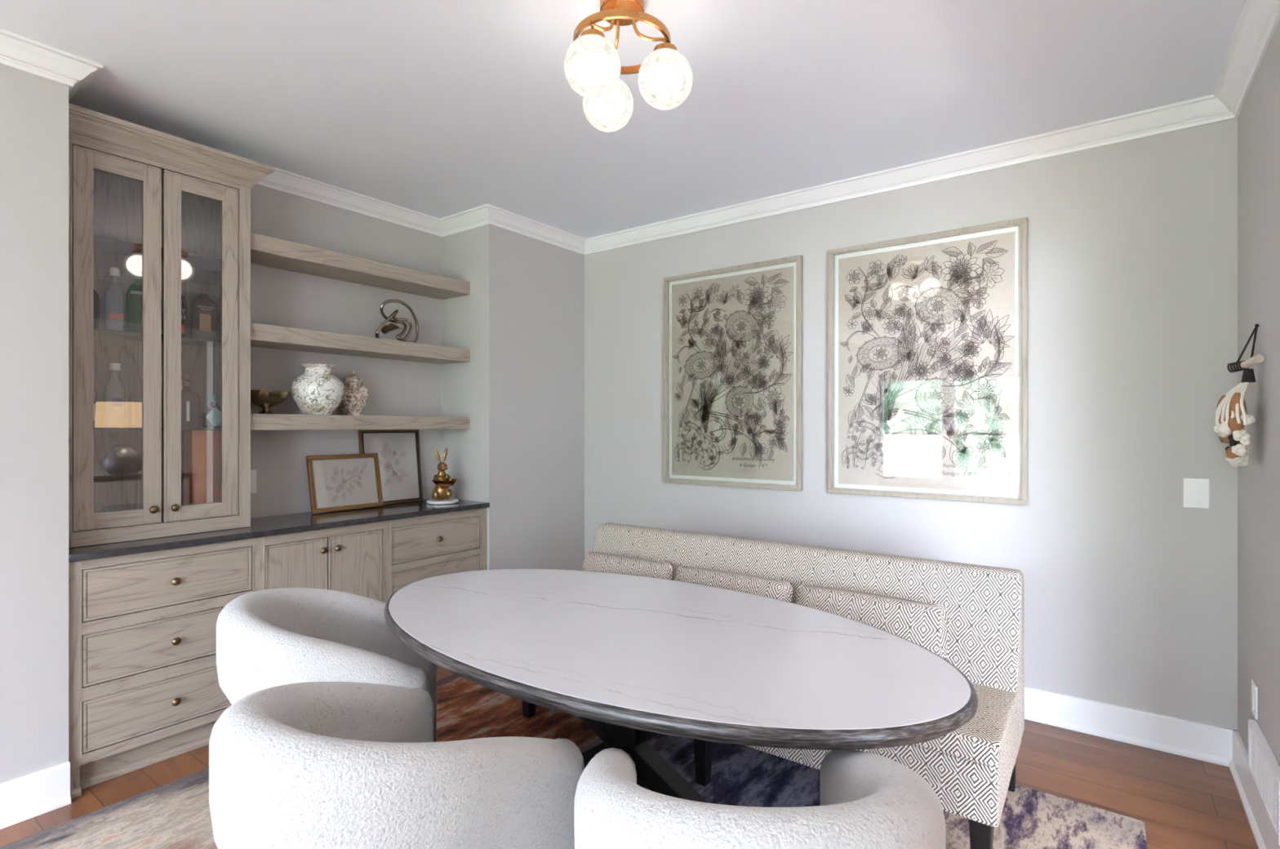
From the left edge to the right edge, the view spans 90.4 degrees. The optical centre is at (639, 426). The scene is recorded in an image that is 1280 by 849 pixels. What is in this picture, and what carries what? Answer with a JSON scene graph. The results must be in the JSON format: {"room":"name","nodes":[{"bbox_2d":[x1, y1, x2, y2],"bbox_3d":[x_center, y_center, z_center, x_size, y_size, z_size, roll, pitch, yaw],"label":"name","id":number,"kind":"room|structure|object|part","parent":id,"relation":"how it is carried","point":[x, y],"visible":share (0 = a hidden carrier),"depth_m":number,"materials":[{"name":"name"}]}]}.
{"room":"dining room","nodes":[
{"label":"dining room","id":0,"kind":"room"},
{"bbox_2d":[0,63,68,783],"bbox_3d":[-3.700,0.021,0.641,0.566,2.720,4.629,0,0,36],"label":"wall","id":1,"kind":"structure","parent":0,"point":[34,108],"depth_m":2.26,"materials":[{"name":"beige paint"}]},
{"bbox_2d":[0,761,71,829],"bbox_3d":[-3.460,1.308,0.465,0.030,0.145,4.629,0,0,36],"label":"baseboard","id":2,"kind":"structure","parent":1,"relation":"attached to","point":[23,798],"depth_m":2.25,"materials":[{"name":"white paint"}]},
{"bbox_2d":[0,0,1279,254],"bbox_3d":[-1.394,-1.296,0.731,3.979,0.086,7.500,0,0,36],"label":"trim","id":3,"kind":"structure","parent":1,"relation":"attached to","point":[1258,20],"depth_m":3.11,"materials":[{"name":"white paint"}]},
{"bbox_2d":[250,183,442,518],"bbox_3d":[-1.943,0.021,3.450,0.120,2.720,1.979,0,0,36],"label":"wall","id":4,"kind":"structure","parent":0,"point":[279,297],"depth_m":3.60,"materials":[{"name":"beige paint"}]},
{"bbox_2d":[250,469,256,493],"bbox_3d":[-2.004,0.286,3.257,0.010,0.121,0.073,0,0,36],"label":"wall outlet","id":5,"kind":"object","parent":4,"relation":"attached to","point":[253,473],"visible":0.38,"depth_m":3.27,"materials":[{"name":"white plastic"}]},
{"bbox_2d":[250,232,470,299],"bbox_3d":[-1.579,-0.876,3.605,0.283,0.080,1.297,0,0,36],"label":"floating shelf","id":6,"kind":"object","parent":4,"relation":"attached to","point":[265,251],"visible":0.76,"depth_m":3.46,"materials":[{"name":"brown wood"}]},
{"bbox_2d":[250,322,470,364],"bbox_3d":[-1.579,-0.449,3.605,0.283,0.080,1.297,0,0,36],"label":"floating shelf","id":7,"kind":"object","parent":4,"relation":"attached to","point":[262,335],"visible":0.76,"depth_m":3.45,"materials":[{"name":"brown wood"}]},
{"bbox_2d":[375,299,418,342],"bbox_3d":[-1.444,-0.620,3.771,0.113,0.253,0.322,0,0,36],"label":"knot sculpture","id":8,"kind":"object","parent":7,"relation":"on","point":[385,326],"visible":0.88,"depth_m":3.75,"materials":[{"name":"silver metal"}]},
{"bbox_2d":[250,413,470,430],"bbox_3d":[-1.579,-0.019,3.605,0.283,0.078,1.297,0,0,36],"label":"floating shelf","id":9,"kind":"object","parent":4,"relation":"attached to","point":[258,421],"visible":0.76,"depth_m":3.42,"materials":[{"name":"brown wood"}]},
{"bbox_2d":[250,390,289,413],"bbox_3d":[-1.891,-0.118,3.215,0.207,0.118,0.207,0,0,36],"label":"pedestal bowl","id":10,"kind":"object","parent":9,"relation":"on","point":[265,399],"visible":0.78,"depth_m":3.16,"materials":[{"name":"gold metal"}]},
{"bbox_2d":[290,364,344,414],"bbox_3d":[-1.700,-0.190,3.358,0.254,0.262,0.254,0,0,36],"label":"vase","id":11,"kind":"object","parent":9,"relation":"on","point":[317,391],"visible":0.91,"depth_m":3.28,"materials":[{"name":"white ceramic"}]},
{"bbox_2d":[339,370,368,415],"bbox_3d":[-1.635,-0.188,3.620,0.166,0.259,0.166,0,0,36],"label":"lidded jar","id":12,"kind":"object","parent":9,"relation":"on","point":[355,398],"visible":0.84,"depth_m":3.57,"materials":[{"name":"beige ceramic"}]},
{"bbox_3d":[-1.635,-0.284,3.620,0.112,0.067,0.112,0,0,36],"label":"lid","id":13,"kind":"part","parent":12,"relation":"part of","materials":[{"name":"beige ceramic"}]},
{"bbox_2d":[442,223,584,570],"bbox_3d":[-0.907,0.021,4.470,0.586,2.720,0.892,0,0,36],"label":"wall pillar","id":14,"kind":"structure","parent":0,"point":[521,389],"depth_m":4.17,"materials":[{"name":"beige paint"}]},
{"bbox_2d":[0,0,1244,239],"bbox_3d":[-0.351,-1.389,-0.033,6.766,0.100,7.740,0,0,36],"label":"ceiling","id":15,"kind":"structure","parent":0,"point":[438,108],"depth_m":2.47,"materials":[{"name":"paint"}]},
{"bbox_2d":[564,0,693,132],"bbox_3d":[-0.069,-1.167,1.984,0.410,0.343,0.370,0,0,36],"label":"ceiling light","id":16,"kind":"object","parent":15,"relation":"attached to","point":[593,68],"visible":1,"depth_m":1.92,"materials":[{"name":"white glass"}]},
{"bbox_3d":[-0.143,-1.081,1.915,0.171,0.171,0.171,0,0,36],"label":"glass globe","id":17,"kind":"part","parent":16,"relation":"part of"},
{"bbox_3d":[-0.115,-1.257,1.946,0.011,0.106,0.117,0,0,42],"label":"arm","id":18,"kind":"part","parent":16,"relation":"part of","materials":[{"name":"gold metal"}]},
{"bbox_3d":[-0.107,-1.081,2.135,0.171,0.171,0.171,0,0,36],"label":"glass globe","id":19,"kind":"part","parent":16,"relation":"part of"},
{"bbox_3d":[-0.090,-1.257,2.093,0.011,0.106,0.117,0,0,-22],"label":"arm","id":20,"kind":"part","parent":16,"relation":"part of","materials":[{"name":"gold metal"}]},
{"bbox_3d":[0.029,-1.257,1.994,0.117,0.106,0.011,0,0,12],"label":"arm","id":21,"kind":"part","parent":16,"relation":"part of","materials":[{"name":"gold metal"}]},
{"bbox_3d":[0.079,-1.081,1.984,0.171,0.171,0.171,0,0,36],"label":"glass globe","id":22,"kind":"part","parent":16,"relation":"part of"},
{"bbox_2d":[0,665,1257,848],"bbox_3d":[-0.351,1.431,-0.033,6.766,0.100,7.740,0,0,36],"label":"floor","id":23,"kind":"structure","parent":0,"point":[1183,802],"depth_m":2.44,"materials":[{"name":"brown wood"}]},
{"bbox_2d":[68,537,258,799],"bbox_3d":[-2.093,0.942,2.741,0.473,0.878,0.658,0,0,36],"label":"base cabinet","id":24,"kind":"object","parent":23,"relation":"on","point":[144,690],"visible":0.78,"depth_m":2.55,"materials":[{"name":"brown wood"}]},
{"bbox_3d":[-1.929,1.011,2.631,0.020,0.050,0.591,0,0,36],"label":"frame rail","id":25,"kind":"part","parent":24,"relation":"part of","materials":[{"name":"brown wood"}]},
{"bbox_3d":[-1.930,0.886,2.632,0.022,0.194,0.585,0,0,36],"label":"drawer","id":26,"kind":"part","parent":24,"relation":"part of","materials":[{"name":"brown wood"}]},
{"bbox_3d":[-1.929,1.254,2.631,0.020,0.038,0.591,0,0,36],"label":"frame rail","id":27,"kind":"part","parent":24,"relation":"part of","materials":[{"name":"brown wood"}]},
{"bbox_3d":[-1.930,1.135,2.632,0.022,0.193,0.585,0,0,36],"label":"drawer","id":28,"kind":"part","parent":24,"relation":"part of","materials":[{"name":"brown wood"}]},
{"bbox_3d":[-1.929,0.763,2.631,0.020,0.046,0.591,0,0,36],"label":"frame rail","id":29,"kind":"part","parent":24,"relation":"part of","materials":[{"name":"brown wood"}]},
{"bbox_3d":[-1.929,0.521,2.631,0.020,0.037,0.591,0,0,36],"label":"frame rail","id":30,"kind":"part","parent":24,"relation":"part of","materials":[{"name":"brown wood"}]},
{"bbox_3d":[-1.930,0.640,2.632,0.022,0.194,0.585,0,0,36],"label":"drawer","id":31,"kind":"part","parent":24,"relation":"part of","materials":[{"name":"brown wood"}]},
{"bbox_3d":[-1.910,1.135,2.617,0.032,0.033,0.033,0,0,36],"label":"knob","id":32,"kind":"part","parent":24,"relation":"part of","materials":[{"name":"brown metal"}]},
{"bbox_3d":[-1.910,0.886,2.617,0.032,0.033,0.033,0,0,36],"label":"knob","id":33,"kind":"part","parent":24,"relation":"part of","materials":[{"name":"brown metal"}]},
{"bbox_3d":[-1.910,0.640,2.617,0.032,0.033,0.033,0,0,36],"label":"knob","id":34,"kind":"part","parent":24,"relation":"part of","materials":[{"name":"brown metal"}]},
{"bbox_2d":[68,498,489,562],"bbox_3d":[-1.704,0.488,3.275,0.471,0.028,1.978,0,0,36],"label":"countertop","id":35,"kind":"structure","parent":24,"relation":"on","point":[263,526],"depth_m":3.04,"materials":[{"name":"stone"}]},
{"bbox_2d":[68,102,274,547],"bbox_3d":[-2.100,-0.375,2.807,0.383,1.694,0.754,0,0,36],"label":"hutch","id":36,"kind":"object","parent":35,"relation":"on","point":[173,210],"visible":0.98,"depth_m":2.75,"materials":[{"name":"brown wood"}]},
{"bbox_2d":[93,388,97,427],"bbox_3d":[-2.277,-0.114,2.612,0.073,0.245,0.072,0,0,36],"label":"bottle","id":37,"kind":"object","parent":36,"relation":"on","point":[95,390],"visible":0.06,"depth_m":2.62,"materials":[{"name":"brown"}]},
{"bbox_2d":[93,289,100,328],"bbox_3d":[-2.277,-0.517,2.612,0.092,0.245,0.092,0,0,-42],"label":"bottle","id":38,"kind":"object","parent":36,"relation":"on","point":[96,300],"visible":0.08,"depth_m":2.61,"materials":[{"name":"black glass"}]},
{"bbox_2d":[104,363,124,427],"bbox_3d":[-2.208,-0.128,2.672,0.069,0.272,0.068,0,0,36],"label":"bottle","id":39,"kind":"object","parent":36,"relation":"on","point":[114,390],"visible":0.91,"depth_m":2.65,"materials":[{"name":"grey"}]},
{"bbox_2d":[105,266,124,330],"bbox_3d":[-2.202,-0.529,2.664,0.063,0.268,0.062,0,0,36],"label":"bottle","id":40,"kind":"object","parent":36,"relation":"on","point":[114,295],"visible":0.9,"depth_m":2.65,"materials":[{"name":"grey"}]},
{"bbox_3d":[-2.126,-0.342,2.591,0.022,1.504,0.287,0,0,36],"label":"door","id":41,"kind":"part","parent":36,"relation":"part of","materials":[{"name":"brown wood"}]},
{"bbox_3d":[-2.127,-1.059,2.592,0.019,0.070,0.162,0,0,36],"label":"door rail","id":42,"kind":"part","parent":36,"relation":"part of","materials":[{"name":"brown wood"}]},
{"bbox_3d":[-2.127,0.378,2.592,0.019,0.063,0.162,0,0,36],"label":"door rail","id":43,"kind":"part","parent":36,"relation":"part of","materials":[{"name":"brown wood"}]},
{"bbox_2d":[126,270,142,333],"bbox_3d":[-2.152,-0.530,2.731,0.087,0.270,0.086,0,0,36],"label":"bottle","id":44,"kind":"object","parent":36,"relation":"on","point":[134,293],"visible":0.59,"depth_m":2.69,"materials":[{"name":"green glass"}]},
{"bbox_3d":[-2.041,0.351,2.667,0.032,0.033,0.033,0,0,36],"label":"knob","id":45,"kind":"part","parent":36,"relation":"part of","materials":[{"name":"brown metal"}]},
{"bbox_3d":[-2.038,-1.119,2.710,0.020,0.044,0.589,0,0,36],"label":"frame rail","id":46,"kind":"part","parent":36,"relation":"part of","materials":[{"name":"brown wood"}]},
{"bbox_3d":[-2.038,0.442,2.710,0.020,0.060,0.589,0,0,36],"label":"frame rail","id":47,"kind":"part","parent":36,"relation":"part of","materials":[{"name":"brown wood"}]},
{"bbox_3d":[-2.272,-0.335,2.887,0.009,1.554,0.642,0,0,36],"label":"panel","id":48,"kind":"part","parent":36,"relation":"part of","materials":[{"name":"brown wood"}]},
{"bbox_2d":[93,235,221,271],"bbox_3d":[-2.167,-0.765,2.810,0.247,0.008,0.640,0,0,36],"label":"glass shelf","id":49,"kind":"object","parent":36,"relation":"attached to","point":[103,246],"depth_m":2.83,"materials":[{"name":"clear glass"}]},
{"bbox_2d":[93,328,221,347],"bbox_3d":[-2.167,-0.390,2.810,0.247,0.008,0.640,0,0,36],"label":"glass shelf","id":50,"kind":"object","parent":36,"relation":"attached to","point":[100,335],"depth_m":2.82,"materials":[{"name":"clear glass"}]},
{"bbox_2d":[93,427,221,430],"bbox_3d":[-2.167,0.013,2.810,0.247,0.008,0.640,0,0,36],"label":"glass shelf","id":51,"kind":"object","parent":36,"relation":"attached to","point":[95,428],"depth_m":2.85,"materials":[{"name":"clear glass"}]},
{"bbox_3d":[-2.100,-1.170,2.807,0.383,0.102,0.754,0,0,36],"label":"cornice","id":52,"kind":"part","parent":36,"relation":"part of","materials":[{"name":"brown wood"}]},
{"bbox_3d":[-1.996,0.351,2.729,0.032,0.033,0.033,0,0,36],"label":"knob","id":53,"kind":"part","parent":36,"relation":"part of","materials":[{"name":"brown metal"}]},
{"bbox_2d":[181,294,187,337],"bbox_3d":[-2.092,-0.532,2.864,0.086,0.275,0.087,0,0,-42],"label":"bottle","id":54,"kind":"object","parent":36,"relation":"on","point":[184,304],"visible":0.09,"depth_m":2.86,"materials":[{"name":"black glass"}]},
{"bbox_2d":[181,372,199,427],"bbox_3d":[-2.067,-0.118,2.897,0.088,0.252,0.090,0,0,-42],"label":"bottle","id":55,"kind":"object","parent":36,"relation":"on","point":[189,399],"visible":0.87,"depth_m":2.88,"materials":[{"name":"brown"}]},
{"bbox_3d":[-1.951,-0.342,2.830,0.022,1.504,0.286,0,0,36],"label":"door","id":56,"kind":"part","parent":36,"relation":"part of","materials":[{"name":"brown wood"}]},
{"bbox_3d":[-1.952,-1.059,2.831,0.019,0.070,0.160,0,0,36],"label":"door rail","id":57,"kind":"part","parent":36,"relation":"part of","materials":[{"name":"brown wood"}]},
{"bbox_3d":[-1.952,0.378,2.831,0.019,0.063,0.160,0,0,36],"label":"door rail","id":58,"kind":"part","parent":36,"relation":"part of","materials":[{"name":"brown wood"}]},
{"bbox_2d":[183,430,222,519],"bbox_3d":[-2.033,0.230,2.963,0.100,0.422,0.130,0,0,36],"label":"gift box","id":59,"kind":"object","parent":36,"relation":"in","point":[202,448],"visible":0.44,"depth_m":2.92,"materials":[{"name":"orange cardboard"}]},
{"bbox_2d":[190,285,217,340],"bbox_3d":[-2.014,-0.521,2.936,0.057,0.252,0.100,0,0,45],"label":"bottle","id":60,"kind":"object","parent":36,"relation":"on","point":[203,310],"visible":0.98,"depth_m":2.92,"materials":[{"name":"brown"}]},
{"bbox_2d":[202,395,221,427],"bbox_3d":[-1.979,-0.067,2.950,0.090,0.150,0.092,0,0,-42],"label":"bottle","id":61,"kind":"object","parent":36,"relation":"on","point":[211,414],"visible":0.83,"depth_m":2.92,"materials":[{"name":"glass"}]},
{"bbox_2d":[306,453,383,514],"bbox_3d":[-1.660,0.316,3.592,0.077,0.310,0.414,0,0,36],"label":"picture frame","id":62,"kind":"object","parent":35,"relation":"on","point":[336,482],"visible":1,"depth_m":3.58,"materials":[{"name":"brown wood"}]},
{"bbox_2d":[358,429,422,504],"bbox_3d":[-1.513,0.247,3.877,0.065,0.450,0.399,0,0,36],"label":"picture frame","id":63,"kind":"object","parent":35,"relation":"on","point":[398,451],"visible":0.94,"depth_m":3.91,"materials":[{"name":"white paper"}]},
{"bbox_2d":[426,447,458,504],"bbox_3d":[-1.207,0.304,3.902,0.188,0.339,0.238,0,0,-31],"label":"rabbit figurine","id":64,"kind":"object","parent":35,"relation":"on","point":[442,494],"visible":1,"depth_m":3.90,"materials":[{"name":"gold metal"}]},
{"bbox_2d":[431,479,457,488],"bbox_3d":[-1.186,0.351,3.867,0.156,0.048,0.156,0,0,-31],"label":"bowl","id":65,"kind":"object","parent":64,"relation":"on","point":[440,483],"depth_m":3.83,"materials":[{"name":"gold metal"}]},
{"bbox_2d":[258,520,386,602],"bbox_3d":[-1.709,0.942,3.265,0.473,0.878,0.638,0,0,36],"label":"base cabinet","id":66,"kind":"object","parent":23,"relation":"on","point":[351,559],"visible":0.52,"depth_m":3.16,"materials":[{"name":"brown wood"}]},
{"bbox_3d":[-1.638,0.891,3.030,0.022,0.681,0.288,0,0,36],"label":"door","id":67,"kind":"part","parent":66,"relation":"part of","materials":[{"name":"brown wood"}]},
{"bbox_3d":[-1.550,0.525,3.148,0.020,0.045,0.588,0,0,36],"label":"frame rail","id":68,"kind":"part","parent":66,"relation":"part of","materials":[{"name":"brown wood"}]},
{"bbox_3d":[-1.548,0.609,3.111,0.032,0.033,0.033,0,0,36],"label":"knob","id":69,"kind":"part","parent":66,"relation":"part of","materials":[{"name":"brown metal"}]},
{"bbox_3d":[-1.506,0.609,3.169,0.032,0.033,0.033,0,0,36],"label":"knob","id":70,"kind":"part","parent":66,"relation":"part of","materials":[{"name":"brown metal"}]},
{"bbox_3d":[-1.464,0.891,3.268,0.022,0.681,0.288,0,0,36],"label":"door","id":71,"kind":"part","parent":66,"relation":"part of","materials":[{"name":"brown wood"}]},
{"bbox_2d":[386,507,487,601],"bbox_3d":[-1.319,0.942,3.797,0.473,0.878,0.680,0,0,36],"label":"base cabinet","id":72,"kind":"object","parent":23,"relation":"on","point":[422,547],"visible":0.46,"depth_m":3.64,"materials":[{"name":"brown wood"}]},
{"bbox_3d":[-1.169,0.526,3.668,0.020,0.046,0.600,0,0,36],"label":"frame rail","id":73,"kind":"part","parent":72,"relation":"part of","materials":[{"name":"brown wood"}]},
{"bbox_3d":[-1.169,0.770,3.668,0.020,0.042,0.600,0,0,36],"label":"frame rail","id":74,"kind":"part","parent":72,"relation":"part of","materials":[{"name":"brown wood"}]},
{"bbox_3d":[-1.170,0.891,3.669,0.022,0.194,0.594,0,0,36],"label":"drawer","id":75,"kind":"part","parent":72,"relation":"part of","materials":[{"name":"brown wood"}]},
{"bbox_3d":[-1.170,0.649,3.669,0.022,0.194,0.594,0,0,36],"label":"drawer","id":76,"kind":"part","parent":72,"relation":"part of","materials":[{"name":"brown wood"}]},
{"bbox_3d":[-1.150,0.649,3.654,0.032,0.033,0.033,0,0,36],"label":"knob","id":77,"kind":"part","parent":72,"relation":"part of","materials":[{"name":"brown metal"}]},
{"bbox_2d":[0,674,1146,848],"bbox_3d":[-0.185,1.375,2.111,3.012,0.011,2.435,0,0,36],"label":"area rug","id":78,"kind":"object","parent":23,"relation":"on","point":[176,814],"visible":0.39,"depth_m":2.31,"materials":[{"name":"multicoloured fabric"}]},
{"bbox_2d":[216,587,436,742],"bbox_3d":[-1.010,0.956,2.084,0.632,0.826,0.639,0,0,-15],"label":"barrel chair","id":79,"kind":"object","parent":78,"relation":"on","point":[271,637],"visible":0.38,"depth_m":1.86,"materials":[{"name":"beige fabric"}]},
{"bbox_2d":[208,681,584,848],"bbox_3d":[-0.554,0.956,1.380,0.639,0.826,0.632,0,0,33],"label":"barrel chair","id":80,"kind":"object","parent":78,"relation":"on","point":[312,765],"visible":0.98,"depth_m":1.15,"materials":[{"name":"beige fabric"}]},
{"bbox_2d":[384,568,978,803],"bbox_3d":[-0.052,0.993,2.029,2.013,0.747,1.109,0,0,36],"label":"dining table","id":81,"kind":"object","parent":78,"relation":"on","point":[637,659],"visible":0.98,"depth_m":1.74,"materials":[{"name":"white stone"}]},
{"bbox_3d":[-0.068,1.013,2.041,1.149,0.708,0.319,0,0,36],"label":"leg","id":82,"kind":"part","parent":81,"relation":"part of","materials":[{"name":"black wood"}]},
{"bbox_3d":[-0.042,1.013,2.034,0.392,0.708,0.666,0,0,36],"label":"leg","id":83,"kind":"part","parent":81,"relation":"part of","materials":[{"name":"black wood"}]},
{"bbox_3d":[-0.036,1.013,2.017,1.032,0.708,0.343,0,0,36],"label":"leg","id":84,"kind":"part","parent":81,"relation":"part of","materials":[{"name":"black wood"}]},
{"bbox_2d":[573,747,945,848],"bbox_3d":[0.201,0.956,1.150,0.639,0.826,0.632,0,0,0],"label":"barrel chair","id":85,"kind":"object","parent":78,"relation":"on","point":[868,800],"visible":0.98,"depth_m":0.93,"materials":[{"name":"beige fabric"}]},
{"bbox_2d":[521,522,1024,848],"bbox_3d":[0.426,0.951,2.692,2.005,0.834,0.717,0,0,36],"label":"upholstered bench","id":86,"kind":"object","parent":78,"relation":"on","point":[971,769],"visible":0.28,"depth_m":2.33,"materials":[{"name":"fabric"}]},
{"bbox_3d":[-0.524,1.260,3.001,0.060,0.216,0.060,0,0,36],"label":"leg","id":87,"kind":"part","parent":86,"relation":"part of","materials":[{"name":"black wood"}]},
{"bbox_2d":[580,551,673,579],"bbox_3d":[-0.091,0.779,3.143,0.552,0.258,0.159,0,0,36],"label":"lumbar pillow","id":88,"kind":"object","parent":86,"relation":"on","point":[594,561],"visible":0.34,"depth_m":3.12,"materials":[{"name":"fabric"}]},
{"bbox_3d":[0.243,1.260,2.439,0.060,0.216,0.060,0,0,36],"label":"leg","id":89,"kind":"part","parent":86,"relation":"part of","materials":[{"name":"black wood"}]},
{"bbox_2d":[674,565,792,602],"bbox_3d":[0.381,0.779,2.798,0.582,0.258,0.158,0,0,36],"label":"lumbar pillow","id":90,"kind":"object","parent":86,"relation":"on","point":[769,587],"visible":0.3,"depth_m":2.76,"materials":[{"name":"fabric"}]},
{"bbox_3d":[0.562,0.845,2.877,2.003,0.622,0.255,0,0,36],"label":"backrest","id":91,"kind":"part","parent":86,"relation":"part of","materials":[{"name":"fabric"}]},
{"bbox_2d":[794,583,950,660],"bbox_3d":[0.863,0.779,2.444,0.587,0.258,0.158,0,0,36],"label":"lumbar pillow","id":92,"kind":"object","parent":86,"relation":"on","point":[926,624],"visible":0.46,"depth_m":2.37,"materials":[{"name":"fabric"}]},
{"bbox_3d":[0.408,1.068,2.668,1.997,0.175,0.645,0,0,36],"label":"seat","id":93,"kind":"part","parent":86,"relation":"part of","materials":[{"name":"fabric"}]},
{"bbox_2d":[913,682,1018,767],"bbox_3d":[0.368,0.939,2.613,2.005,0.081,0.522,0,0,36],"label":"seat cushion","id":94,"kind":"object","parent":86,"relation":"on","point":[982,741],"depth_m":1.92,"materials":[{"name":"fabric"}]},
{"bbox_3d":[1.009,1.260,1.878,0.060,0.216,0.060,0,0,36],"label":"leg","id":95,"kind":"part","parent":86,"relation":"part of","materials":[{"name":"black wood"}]},
{"bbox_3d":[1.383,1.260,2.388,0.052,0.216,0.076,0,0,36],"label":"leg","id":96,"kind":"part","parent":86,"relation":"part of","materials":[{"name":"black wood"}]},
{"bbox_2d":[584,117,1237,730],"bbox_3d":[2.080,0.021,2.909,6.320,2.720,0.120,0,0,36],"label":"wall","id":97,"kind":"structure","parent":0,"point":[1131,590],"depth_m":2.92,"materials":[{"name":"beige paint"}]},
{"bbox_2d":[663,254,802,491],"bbox_3d":[0.548,-0.304,3.935,0.950,1.354,0.032,0,0,36],"label":"framed botanical print","id":98,"kind":"object","parent":97,"relation":"attached to","point":[733,335],"visible":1,"depth_m":3.91,"materials":[{"name":"beige paper"}]},
{"bbox_2d":[827,217,1027,505],"bbox_3d":[1.443,-0.304,3.279,0.954,1.354,0.032,0,0,36],"label":"framed botanical print","id":99,"kind":"object","parent":97,"relation":"attached to","point":[927,334],"visible":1,"depth_m":3.25,"materials":[{"name":"beige paper"}]},
{"bbox_2d":[1024,686,1237,766],"bbox_3d":[0.746,1.308,3.259,3.513,0.145,0.892,0,0,36],"label":"baseboard","id":100,"kind":"structure","parent":97,"relation":"attached to","point":[1201,741],"depth_m":2.77,"materials":[{"name":"white paint"}]},
{"bbox_2d":[1183,478,1209,508],"bbox_3d":[2.321,0.280,2.652,0.082,0.123,0.009,0,0,36],"label":"light switch","id":101,"kind":"object","parent":97,"relation":"attached to","point":[1196,491],"visible":1,"depth_m":2.65,"materials":[{"name":"white plastic"}]},
{"bbox_2d":[1237,19,1279,766],"bbox_3d":[0.259,0.021,-0.480,0.120,2.720,7.500,0,0,36],"label":"wall","id":102,"kind":"structure","parent":0,"point":[1259,117],"depth_m":2.19,"materials":[{"name":"beige paint"}]},
{"bbox_2d":[1213,324,1264,466],"bbox_3d":[2.091,-0.106,2.230,0.123,0.502,0.225,0,0,38],"label":"wall sculpture","id":103,"kind":"object","parent":102,"relation":"attached to","point":[1231,415],"depth_m":2.19,"materials":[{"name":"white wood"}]},
{"bbox_3d":[2.125,-0.286,2.215,0.073,0.142,0.045,0,0,-19],"label":"hanging cord","id":104,"kind":"part","parent":103,"relation":"part of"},
{"bbox_2d":[1228,729,1279,848],"bbox_3d":[2.113,1.308,2.178,0.030,0.145,1.020,0,0,36],"label":"baseboard","id":105,"kind":"structure","parent":102,"relation":"attached to","point":[1263,833],"depth_m":2.26,"materials":[{"name":"white paint"}]},
{"bbox_2d":[1251,680,1257,719],"bbox_3d":[2.196,0.977,2.273,0.009,0.117,0.080,0,0,36],"label":"wall outlet","id":106,"kind":"object","parent":102,"relation":"attached to","point":[1254,687],"visible":1,"depth_m":2.26,"materials":[{"name":"white plastic"}]},
{"bbox_2d":[1248,719,1279,845],"bbox_3d":[2.033,1.139,2.063,0.022,0.187,0.500,0,0,36],"label":"air vent","id":107,"kind":"object","parent":102,"relation":"in","point":[1264,769],"visible":1,"depth_m":2.05,"materials":[{"name":"white paint"}]}
]}

